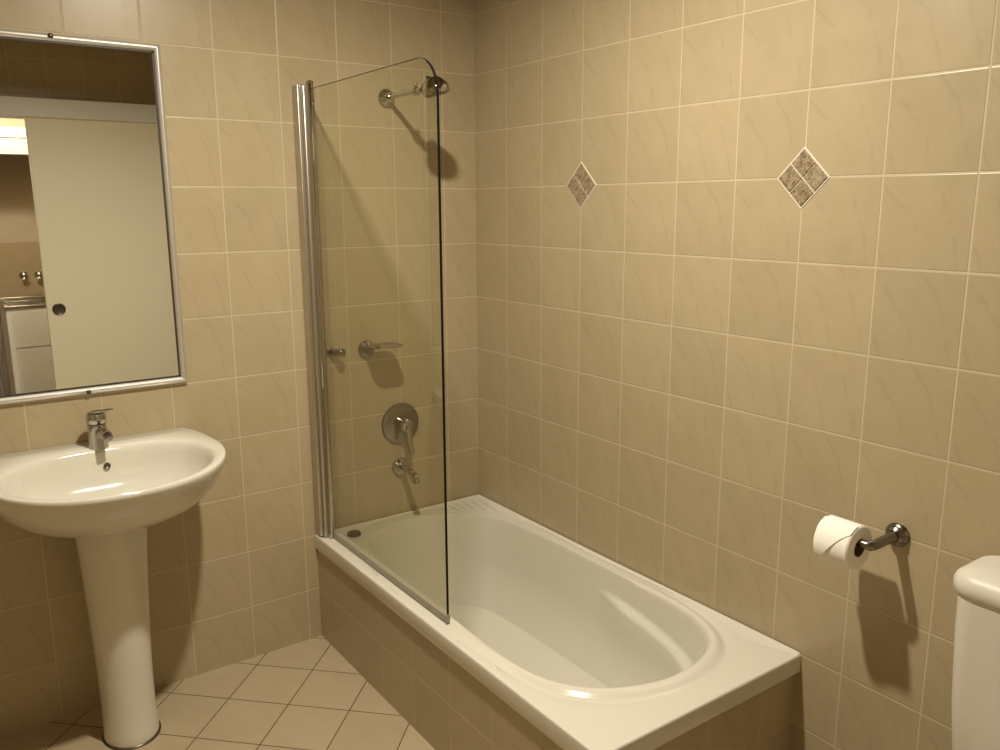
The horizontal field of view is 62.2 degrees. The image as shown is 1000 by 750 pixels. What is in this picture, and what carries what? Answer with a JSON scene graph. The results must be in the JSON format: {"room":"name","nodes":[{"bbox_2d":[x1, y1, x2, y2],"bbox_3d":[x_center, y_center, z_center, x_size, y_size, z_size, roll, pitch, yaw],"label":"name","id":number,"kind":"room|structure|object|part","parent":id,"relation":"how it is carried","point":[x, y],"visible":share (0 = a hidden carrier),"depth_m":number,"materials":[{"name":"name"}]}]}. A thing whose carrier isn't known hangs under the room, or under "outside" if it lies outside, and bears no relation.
{"room":"bathroom","nodes":[
{"label":"bathroom","id":0,"kind":"room"},
{"bbox_2d":[0,635,434,749],"bbox_3d":[-0.092,1.309,1.487,2.500,0.100,3.400,-8,14,-35],"label":"floor","id":1,"kind":"structure","parent":0,"point":[305,695],"depth_m":2.54,"materials":[{"name":"tile"}]},
{"bbox_2d":[0,427,225,749],"bbox_3d":[-1.059,0.651,2.346,0.616,0.852,0.493,-8,14,-35],"label":"basin","id":2,"kind":"object","parent":1,"relation":"on","point":[106,500],"visible":0.99,"depth_m":2.32,"materials":[{"name":"ceramic"}]},
{"bbox_2d":[86,408,112,449],"bbox_3d":[-1.138,0.155,2.372,0.122,0.123,0.055,9,15,40],"label":"mixer","id":3,"kind":"object","parent":2,"relation":"on","point":[99,436],"visible":1,"depth_m":2.37,"materials":[{"name":"silver metal"}]},
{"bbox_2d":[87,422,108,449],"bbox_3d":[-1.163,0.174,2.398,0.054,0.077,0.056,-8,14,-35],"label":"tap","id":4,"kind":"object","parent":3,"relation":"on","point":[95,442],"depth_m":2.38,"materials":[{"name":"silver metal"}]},
{"bbox_3d":[-1.133,0.104,2.366,0.059,0.020,0.028,2,12,13],"label":"lever handle","id":5,"kind":"part","parent":3,"relation":"part of","materials":[{"name":"silver metal"}]},
{"bbox_3d":[-1.136,0.171,2.368,0.039,0.044,0.078,-8,14,-35],"label":"spout","id":6,"kind":"part","parent":3,"relation":"part of","materials":[{"name":"silver metal"}]},
{"bbox_3d":[-1.060,0.327,2.280,0.616,0.190,0.493,-8,14,-35],"label":"bowl","id":7,"kind":"part","parent":2,"relation":"part of","materials":[{"name":"ceramic"}]},
{"bbox_2d":[315,494,800,749],"bbox_3d":[0.062,0.807,2.569,0.698,0.356,1.489,-8,14,-35],"label":"bathtub","id":8,"kind":"object","parent":1,"relation":"on","point":[592,651],"visible":0.8,"depth_m":2.60,"materials":[{"name":"ceramic"}]},
{"bbox_2d":[347,530,360,536],"bbox_3d":[-0.515,0.559,2.929,0.049,0.010,0.049,-8,14,-35],"label":"plug","id":9,"kind":"object","parent":8,"relation":"on","point":[353,533],"visible":1,"depth_m":2.92,"materials":[{"name":"metal"}]},
{"bbox_2d":[952,555,999,749],"bbox_3d":[0.848,0.829,1.453,0.689,0.843,0.390,-8,14,-35],"label":"toilet","id":10,"kind":"object","parent":1,"relation":"on","point":[976,659],"visible":1,"depth_m":1.60,"materials":[{"name":"ceramic"}]},
{"bbox_3d":[1.054,0.416,1.519,0.180,0.052,0.390,-8,14,-35],"label":"cistern lid","id":11,"kind":"part","parent":10,"relation":"part of","materials":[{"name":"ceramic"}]},
{"bbox_2d":[0,0,477,737],"bbox_3d":[-1.057,-0.260,2.537,2.500,2.560,0.100,-8,14,-35],"label":"wall","id":12,"kind":"structure","parent":0,"point":[234,576],"depth_m":2.73,"materials":[{"name":"tile"}]},
{"bbox_2d":[0,28,187,404],"bbox_3d":[-1.204,-0.430,2.320,0.565,0.991,0.019,-8,14,-35],"label":"wall mirror","id":13,"kind":"object","parent":12,"relation":"attached to","point":[90,296],"visible":1,"depth_m":2.34,"materials":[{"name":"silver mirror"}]},
{"bbox_2d":[327,347,345,357],"bbox_3d":[-0.560,-0.076,2.842,0.063,0.033,0.031,6,13,29],"label":"peg","id":14,"kind":"object","parent":12,"relation":"attached to","point":[331,352],"visible":1,"depth_m":2.83,"materials":[{"name":"silver metal"}]},
{"bbox_2d":[292,58,449,623],"bbox_3d":[-0.399,-0.119,2.466,0.048,1.523,0.820,-8,14,-35],"label":"screen","id":15,"kind":"object","parent":12,"relation":"attached to","point":[302,95],"visible":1,"depth_m":2.71,"materials":[{"name":"clear glass"}]},
{"bbox_2d":[358,340,402,357],"bbox_3d":[-0.411,-0.086,2.898,0.125,0.062,0.128,-8,14,-35],"label":"soap dish","id":16,"kind":"object","parent":12,"relation":"attached to","point":[366,348],"visible":1,"depth_m":2.91,"materials":[{"name":"silver metal"}]},
{"bbox_2d":[367,342,402,349],"bbox_3d":[-0.399,-0.101,2.886,0.114,0.006,0.100,-8,14,-35],"label":"tray","id":17,"kind":"object","parent":16,"relation":"on","point":[386,345],"depth_m":2.89,"materials":[{"name":"silver metal"}]},
{"bbox_2d":[382,403,418,453],"bbox_3d":[-0.344,0.197,3.030,0.154,0.180,0.086,-8,14,-35],"label":"mixer","id":18,"kind":"object","parent":12,"relation":"attached to","point":[400,422],"visible":1,"depth_m":3.03,"materials":[{"name":"silver metal"}]},
{"bbox_3d":[-0.335,0.236,3.025,0.034,0.105,0.056,-8,14,-35],"label":"lever","id":19,"kind":"part","parent":18,"relation":"part of","materials":[{"name":"silver metal"}]},
{"bbox_2d":[392,457,419,483],"bbox_3d":[-0.334,0.350,3.037,0.068,0.068,0.136,-8,14,-35],"label":"spout","id":20,"kind":"object","parent":12,"relation":"attached to","point":[400,465],"visible":1,"depth_m":3.06,"materials":[{"name":"silver metal"}]},
{"bbox_2d":[378,76,449,106],"bbox_3d":[-0.276,-0.920,2.691,0.090,0.071,0.345,-8,14,-35],"label":"shower head","id":21,"kind":"object","parent":12,"relation":"attached to","point":[386,97],"visible":0.84,"depth_m":2.62},
{"bbox_3d":[-0.324,-0.925,2.734,0.017,0.019,0.180,-8,14,-35],"label":"arm","id":22,"kind":"part","parent":21,"relation":"part of","materials":[{"name":"silver metal"}]},
{"bbox_3d":[-0.197,-0.878,2.594,0.077,0.023,0.078,-8,14,-35],"label":"spray plate","id":23,"kind":"part","parent":21,"relation":"part of","materials":[{"name":"silver metal"}]},
{"bbox_2d":[317,550,562,749],"bbox_3d":[-0.212,0.895,2.396,0.020,0.345,1.476,-8,14,-35],"label":"panel","id":24,"kind":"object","parent":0,"point":[442,701],"depth_m":2.43,"materials":[{"name":"tile"}]},
{"bbox_2d":[654,675,794,749],"bbox_3d":[0.492,0.971,2.011,0.672,0.345,0.020,-8,14,-35],"label":"wall","id":25,"kind":"structure","parent":0,"point":[763,721],"depth_m":2.08,"materials":[{"name":"tile"}]},
{"bbox_2d":[473,0,999,749],"bbox_3d":[0.878,-0.139,1.900,0.100,2.560,3.200,-8,14,-35],"label":"wall","id":26,"kind":"structure","parent":0,"point":[688,368],"depth_m":2.12,"materials":[{"name":"tile"}]},
{"bbox_2d":[566,161,596,207],"bbox_3d":[0.254,-0.597,2.607,0.004,0.144,0.144,-8,14,-35],"label":"accent tile","id":27,"kind":"structure","parent":26,"relation":"attached to","point":[581,184],"depth_m":2.60,"materials":[{"name":"tile"}]},
{"bbox_2d":[777,147,829,207],"bbox_3d":[0.718,-0.468,1.968,0.004,0.144,0.144,-8,14,-35],"label":"accent tile","id":28,"kind":"structure","parent":26,"relation":"attached to","point":[804,176],"depth_m":1.97,"materials":[{"name":"tile"}]},
{"bbox_2d":[856,522,909,550],"bbox_3d":[0.826,0.361,1.887,0.120,0.056,0.153,-8,14,-35],"label":"toilet roll holder","id":29,"kind":"object","parent":26,"relation":"attached to","point":[896,534],"visible":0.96,"depth_m":1.85,"materials":[{"name":"silver metal"}]},
{"bbox_2d":[813,515,871,569],"bbox_3d":[0.773,0.378,1.876,0.105,0.103,0.085,-8,14,-35],"label":"toilet roll","id":30,"kind":"object","parent":29,"relation":"on","point":[835,540],"visible":0.98,"depth_m":1.85,"materials":[{"name":"paper"}]},
{"bbox_3d":[0.815,0.361,1.888,0.103,0.027,0.138,-8,14,-35],"label":"arm","id":31,"kind":"part","parent":29,"relation":"part of","materials":[{"name":"silver metal"}]}
]}

